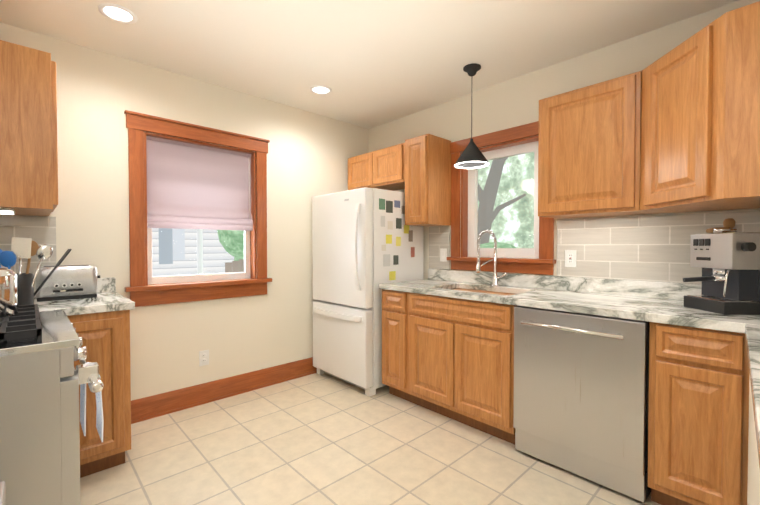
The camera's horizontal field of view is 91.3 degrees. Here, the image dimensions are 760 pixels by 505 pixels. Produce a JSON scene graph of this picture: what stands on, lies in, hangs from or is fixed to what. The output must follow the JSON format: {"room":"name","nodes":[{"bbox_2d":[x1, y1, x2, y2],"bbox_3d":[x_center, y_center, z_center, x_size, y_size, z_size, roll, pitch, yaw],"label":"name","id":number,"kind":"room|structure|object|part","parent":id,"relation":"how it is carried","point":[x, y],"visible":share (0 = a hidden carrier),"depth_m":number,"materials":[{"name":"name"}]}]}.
{"room":"kitchen","nodes":[
{"label":"kitchen","id":0,"kind":"room"},
{"bbox_2d":[0,22,367,400],"bbox_3d":[-1.373,-0.077,2.981,3.600,2.490,0.160,-1,1,-43],"label":"wall","id":1,"kind":"structure","parent":0,"point":[99,93],"depth_m":2.79,"materials":[{"name":"beige paint"}]},
{"bbox_2d":[0,40,57,215],"bbox_3d":[-2.049,-0.585,1.810,0.697,0.774,0.597,-1,1,-43],"label":"upper cabinet","id":2,"kind":"object","parent":1,"relation":"attached to","point":[28,143],"visible":1,"depth_m":1.76,"materials":[{"name":"brown wood"}]},
{"bbox_2d":[0,211,13,214],"bbox_3d":[-1.876,-0.200,1.865,0.050,0.002,0.250,-1,1,-43],"label":"lamp","id":3,"kind":"object","parent":2,"relation":"attached to","point":[1,212],"depth_m":1.84,"materials":[{"name":"white"}]},
{"bbox_2d":[124,110,271,306],"bbox_3d":[-1.389,-0.297,2.922,1.060,1.332,0.214,-1,1,-43],"label":"window","id":4,"kind":"structure","parent":1,"relation":"in","point":[175,182],"depth_m":2.84,"materials":[{"name":"brown wood"}]},
{"bbox_3d":[-1.427,-0.303,2.961,0.784,1.062,0.060,-1,1,-43],"label":"window sash","id":5,"kind":"part","parent":4,"relation":"part of","materials":[{"name":"white wood"}]},
{"bbox_3d":[-1.427,-0.307,2.961,0.744,1.030,0.034,-1,1,-43],"label":"glass","id":6,"kind":"part","parent":4,"relation":"part of","materials":[{"name":"clear glass"}]},
{"bbox_2d":[146,136,252,230],"bbox_3d":[-1.378,-0.507,2.906,0.776,0.652,0.046,-1,1,-43],"label":"shade","id":7,"kind":"object","parent":4,"relation":"attached to","point":[190,184],"depth_m":2.88,"materials":[{"name":"fabric"}]},
{"bbox_2d":[199,350,208,365],"bbox_3d":[-1.366,0.820,2.887,0.072,0.116,0.008,-1,1,-43],"label":"electrical outlet","id":8,"kind":"object","parent":1,"relation":"attached to","point":[203,357],"visible":1,"depth_m":2.88,"materials":[{"name":"white plastic"}]},
{"bbox_2d":[131,357,316,423],"bbox_3d":[-0.959,1.087,3.264,2.258,0.152,0.026,-1,1,-43],"label":"baseboard","id":9,"kind":"structure","parent":1,"relation":"attached to","point":[153,406],"depth_m":2.94,"materials":[{"name":"brown wood"}]},
{"bbox_2d":[0,0,738,128],"bbox_3d":[-0.220,-1.361,1.736,3.680,0.120,3.600,-1,1,-43],"label":"ceiling","id":10,"kind":"structure","parent":0,"point":[371,63],"depth_m":2.27,"materials":[{"name":"white paint"}]},
{"bbox_2d":[98,3,136,23],"bbox_3d":[-1.429,-1.311,2.027,0.176,0.030,0.176,-1,1,-43],"label":"recessed light","id":11,"kind":"object","parent":10,"relation":"in","point":[117,13],"visible":0.98,"depth_m":2.02,"materials":[{"name":"white"}]},
{"bbox_2d":[310,85,331,94],"bbox_3d":[-0.480,-1.328,3.018,0.176,0.030,0.176,-1,1,-43],"label":"recessed light","id":12,"kind":"object","parent":10,"relation":"in","point":[320,89],"visible":0.98,"depth_m":3.01,"materials":[{"name":"white"}]},
{"bbox_2d":[454,63,489,168],"bbox_3d":[0.655,-0.970,2.651,0.252,0.694,0.252,-1,1,-43],"label":"pendant lamp","id":13,"kind":"object","parent":10,"relation":"hanging from","point":[472,156],"visible":1,"depth_m":2.62,"materials":[{"name":"black metal"}]},
{"bbox_2d":[80,373,660,504],"bbox_3d":[-0.220,1.249,1.782,3.680,0.120,3.600,-1,1,-43],"label":"floor","id":14,"kind":"structure","parent":0,"point":[318,439],"depth_m":2.11,"materials":[{"name":"tile"}]},
{"bbox_2d":[0,481,5,504],"bbox_3d":[-0.752,0.833,0.365,0.533,0.760,0.520,-1,1,-43],"label":"cart","id":15,"kind":"object","parent":14,"relation":"on","point":[2,493],"visible":1,"depth_m":0.70,"materials":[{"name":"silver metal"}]},
{"bbox_2d":[0,304,103,504],"bbox_3d":[-1.464,0.718,1.286,0.763,0.958,0.766,-1,1,-43],"label":"range","id":16,"kind":"object","parent":14,"relation":"on","point":[42,379],"visible":0.98,"depth_m":1.17,"materials":[{"name":"silver metal"}]},
{"bbox_2d":[0,268,17,316],"bbox_3d":[-1.455,0.129,1.380,0.156,0.216,0.270,-1,1,-43],"label":"kettle","id":17,"kind":"object","parent":16,"relation":"on","point":[8,292],"visible":0.98,"depth_m":1.38,"materials":[{"name":"silver metal"}]},
{"bbox_3d":[-1.237,0.349,1.493,0.040,0.043,0.602,-1,1,-43],"label":"knob","id":18,"kind":"part","parent":16,"relation":"part of","materials":[{"name":"silver metal"}]},
{"bbox_3d":[-1.210,0.430,1.502,0.067,0.081,0.724,-1,1,-43],"label":"handle","id":19,"kind":"part","parent":16,"relation":"part of","materials":[{"name":"silver metal"}]},
{"bbox_2d":[80,362,103,441],"bbox_3d":[-1.091,0.563,1.403,0.056,0.265,0.160,-1,1,-43],"label":"towel","id":20,"kind":"object","parent":16,"relation":"hanging from","point":[99,409],"depth_m":1.38,"materials":[{"name":"white fabric"}]},
{"bbox_2d":[0,214,134,477],"bbox_3d":[-1.897,0.487,1.893,1.005,1.399,0.711,-1,1,-43],"label":"cabinet","id":21,"kind":"object","parent":14,"relation":"on","point":[101,322],"visible":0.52,"depth_m":1.98,"materials":[{"name":"brown wood"}]},
{"bbox_2d":[34,277,134,315],"bbox_3d":[-1.897,0.244,1.889,1.005,0.135,0.711,-1,1,-43],"label":"countertop","id":22,"kind":"structure","parent":21,"relation":"on","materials":[{"name":"stone"}]},
{"bbox_2d":[0,237,71,305],"bbox_3d":[-1.750,0.099,1.844,0.340,0.346,0.141,-1,1,-43],"label":"utensil crock","id":23,"kind":"object","parent":22,"relation":"on","point":[21,248],"visible":0.71,"depth_m":1.81,"materials":[{"name":"black plastic"}]},
{"bbox_2d":[35,265,99,301],"bbox_3d":[-1.811,0.171,2.165,0.288,0.190,0.162,-1,1,-43],"label":"toaster","id":24,"kind":"object","parent":22,"relation":"on","point":[66,282],"visible":0.96,"depth_m":2.10,"materials":[{"name":"silver metal"}]},
{"bbox_2d":[312,187,423,396],"bbox_3d":[-0.140,0.315,3.462,0.775,1.690,0.772,-1,1,-43],"label":"fridge","id":25,"kind":"object","parent":14,"relation":"on","point":[366,241],"visible":0.92,"depth_m":3.15,"materials":[{"name":"white metal"}]},
{"bbox_3d":[-0.399,0.080,3.216,0.066,0.952,0.690,-1,1,-43],"label":"handle","id":26,"kind":"part","parent":25,"relation":"part of","materials":[{"name":"white metal"}]},
{"bbox_3d":[-0.349,0.281,3.266,0.083,1.613,0.770,-1,1,-43],"label":"door","id":27,"kind":"part","parent":25,"relation":"part of","materials":[{"name":"white metal"}]},
{"bbox_2d":[382,289,406,399],"bbox_3d":[0.329,0.729,3.120,0.627,0.873,0.294,-1,1,-43],"label":"base cabinet","id":28,"kind":"object","parent":14,"relation":"on","point":[394,305],"depth_m":2.90,"materials":[{"name":"brown wood"}]},
{"bbox_2d":[407,285,554,444],"bbox_3d":[0.719,0.736,2.707,0.627,0.873,0.841,-1,1,-43],"label":"base cabinet","id":29,"kind":"object","parent":14,"relation":"on","point":[448,343],"depth_m":2.45,"materials":[{"name":"brown wood"}]},
{"bbox_2d":[513,306,650,501],"bbox_3d":[1.204,0.739,2.135,0.691,0.848,0.641,-1,1,-43],"label":"dishwasher","id":30,"kind":"object","parent":14,"relation":"on","point":[581,395],"visible":0.92,"depth_m":1.89,"materials":[{"name":"silver metal"}]},
{"bbox_3d":[0.975,0.391,1.914,0.063,0.021,0.491,-1,1,-43],"label":"handle","id":31,"kind":"part","parent":30,"relation":"part of","materials":[{"name":"silver metal"}]},
{"bbox_2d":[647,321,746,504],"bbox_3d":[1.564,0.752,1.811,0.627,0.873,0.311,-1,1,-43],"label":"base cabinet","id":32,"kind":"object","parent":14,"relation":"on","point":[697,415],"depth_m":1.58,"materials":[{"name":"brown wood"}]},
{"bbox_2d":[379,277,759,336],"bbox_3d":[1.027,0.284,2.361,0.643,0.040,2.348,-1,1,-43],"label":"countertop","id":33,"kind":"structure","parent":32,"relation":"on","point":[657,310],"depth_m":2.01,"materials":[{"name":"white stone"}]},
{"bbox_2d":[476,230,506,285],"bbox_3d":[0.843,0.042,2.780,0.234,0.428,0.149,-1,1,-43],"label":"faucet","id":34,"kind":"object","parent":33,"relation":"on","point":[495,276],"visible":1,"depth_m":2.83,"materials":[{"name":"silver metal"}]},
{"bbox_2d":[683,218,759,314],"bbox_3d":[1.620,0.056,1.735,0.328,0.435,0.260,0,1,2],"label":"espresso machine","id":35,"kind":"object","parent":33,"relation":"on","point":[726,257],"visible":1,"depth_m":1.68,"materials":[{"name":"silver plastic"}]},
{"bbox_2d":[747,337,759,486],"bbox_3d":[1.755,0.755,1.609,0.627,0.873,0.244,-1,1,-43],"label":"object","id":36,"kind":"object","parent":14,"relation":"on","point":[753,343],"depth_m":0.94,"materials":[{"name":"white stone"}]},
{"bbox_2d":[368,0,759,283],"bbox_3d":[1.086,-0.075,2.881,0.160,2.490,3.360,-1,1,-43],"label":"wall","id":37,"kind":"structure","parent":0,"point":[514,102],"depth_m":2.72,"materials":[{"name":"beige paint"}]},
{"bbox_2d":[348,152,395,190],"bbox_3d":[-0.085,-0.793,3.747,0.332,0.335,0.394,-1,1,-43],"label":"upper cabinet","id":38,"kind":"object","parent":37,"relation":"attached to","point":[360,166],"depth_m":3.63,"materials":[{"name":"brown wood"}]},
{"bbox_2d":[372,143,403,189],"bbox_3d":[0.185,-0.788,3.461,0.332,0.335,0.393,-1,1,-43],"label":"upper cabinet","id":39,"kind":"object","parent":37,"relation":"attached to","point":[387,163],"depth_m":3.35,"materials":[{"name":"brown wood"}]},
{"bbox_2d":[400,134,450,226],"bbox_3d":[0.411,-0.604,3.224,0.332,0.735,0.263,-1,1,-43],"label":"upper cabinet","id":40,"kind":"object","parent":37,"relation":"attached to","point":[426,183],"depth_m":3.11,"materials":[{"name":"brown wood"}]},
{"bbox_2d":[447,121,555,274],"bbox_3d":[0.964,-0.397,2.959,0.218,1.100,0.900,-1,1,-43],"label":"window","id":41,"kind":"structure","parent":37,"relation":"in","point":[544,263],"depth_m":2.97,"materials":[{"name":"brown wood"}]},
{"bbox_3d":[0.995,-0.396,2.989,0.047,0.877,0.654,-1,1,-43],"label":"window sash","id":42,"kind":"part","parent":41,"relation":"part of","materials":[{"name":"white wood"}]},
{"bbox_3d":[1.001,-0.405,2.994,0.004,0.759,0.518,-1,1,-43],"label":"glass","id":43,"kind":"part","parent":41,"relation":"part of","materials":[{"name":"clear glass"}]},
{"bbox_2d":[428,269,701,300],"bbox_3d":[1.253,0.212,2.573,0.021,0.095,2.348,-1,1,-43],"label":"backsplash","id":44,"kind":"structure","parent":37,"relation":"attached to","point":[677,291],"depth_m":2.46,"materials":[{"name":"white stone"}]},
{"bbox_2d":[538,77,643,218],"bbox_3d":[1.304,-0.600,2.277,0.332,0.740,0.546,-1,1,-43],"label":"upper cabinet","id":45,"kind":"object","parent":37,"relation":"attached to","point":[577,129],"depth_m":2.18,"materials":[{"name":"brown wood"}]},
{"bbox_2d":[429,211,759,283],"bbox_3d":[1.258,-0.030,2.572,0.009,0.387,2.347,-1,1,-43],"label":"backsplash","id":46,"kind":"structure","parent":37,"relation":"attached to","point":[649,248],"depth_m":2.27,"materials":[{"name":"beige tile"}]},
{"bbox_2d":[440,248,446,261],"bbox_3d":[0.562,0.022,3.296,0.010,0.116,0.072,-1,1,-43],"label":"light switch","id":47,"kind":"object","parent":46,"relation":"attached to","point":[443,254],"visible":1,"depth_m":3.29,"materials":[{"name":"white plastic"}]},
{"bbox_2d":[565,250,575,266],"bbox_3d":[1.293,0.041,2.522,0.008,0.116,0.072,-1,1,-43],"label":"outlet","id":48,"kind":"object","parent":46,"relation":"attached to","point":[570,258],"visible":1,"depth_m":2.52,"materials":[{"name":"white plastic"}]},
{"bbox_2d":[616,1,759,213],"bbox_3d":[1.601,-0.591,1.726,0.656,0.740,0.659,-1,1,-43],"label":"upper cabinet","id":49,"kind":"object","parent":37,"relation":"attached to","point":[676,129],"depth_m":1.62,"materials":[{"name":"brown wood"}]},
{"bbox_2d":[747,373,759,504],"bbox_3d":[0.849,0.770,0.741,1.840,0.873,0.225,-1,1,-43],"label":"wall","id":50,"kind":"structure","parent":0,"point":[753,492],"depth_m":1.13,"materials":[{"name":"beige paint"}]},
{"label":"outside","id":51,"kind":"structure","parent":0,"visible":0},
{"bbox_3d":[0.239,1.353,4.416,17.000,0.180,16.000,-1,1,-43],"label":"ground","id":52,"kind":"structure","parent":51,"visible":0},
{"bbox_2d":[152,228,233,276],"bbox_3d":[-4.842,-1.290,3.971,7.060,5.120,0.210,-1,1,-43],"label":"siding","id":53,"kind":"object","parent":52,"relation":"on","point":[206,250],"depth_m":5.75,"materials":[{"name":"white"}]},
{"bbox_2d":[217,230,243,260],"bbox_3d":[-1.331,-0.156,6.346,2.800,2.770,2.200,-1,1,-43],"label":"tree","id":54,"kind":"object","parent":52,"relation":"on","point":[234,248],"depth_m":5.73,"materials":[{"name":"green plant"}]},
{"bbox_2d":[225,259,243,272],"bbox_3d":[-1.643,0.666,5.984,1.670,1.140,0.020,-1,1,-43],"label":"fence","id":55,"kind":"object","parent":52,"relation":"on","point":[232,267],"depth_m":5.49,"materials":[{"name":"wood"}]},
{"bbox_2d":[480,242,515,247],"bbox_3d":[1.749,0.458,6.444,1.800,1.700,3.900,-1,1,-43],"label":"bush","id":56,"kind":"object","parent":52,"relation":"on","point":[490,245],"depth_m":6.22,"materials":[{"name":"green plant"}]},
{"bbox_2d":[478,157,525,243],"bbox_3d":[2.040,-0.650,6.972,0.425,3.753,3.120,-1,1,-43],"label":"tree","id":57,"kind":"object","parent":52,"relation":"on","point":[486,195],"depth_m":6.86,"materials":[{"name":"grey plant"}]},
{"bbox_2d":[478,152,533,247],"bbox_3d":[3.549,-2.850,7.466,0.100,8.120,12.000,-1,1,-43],"label":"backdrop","id":58,"kind":"object","parent":52,"relation":"on","point":[509,212],"depth_m":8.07,"materials":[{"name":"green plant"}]}
]}

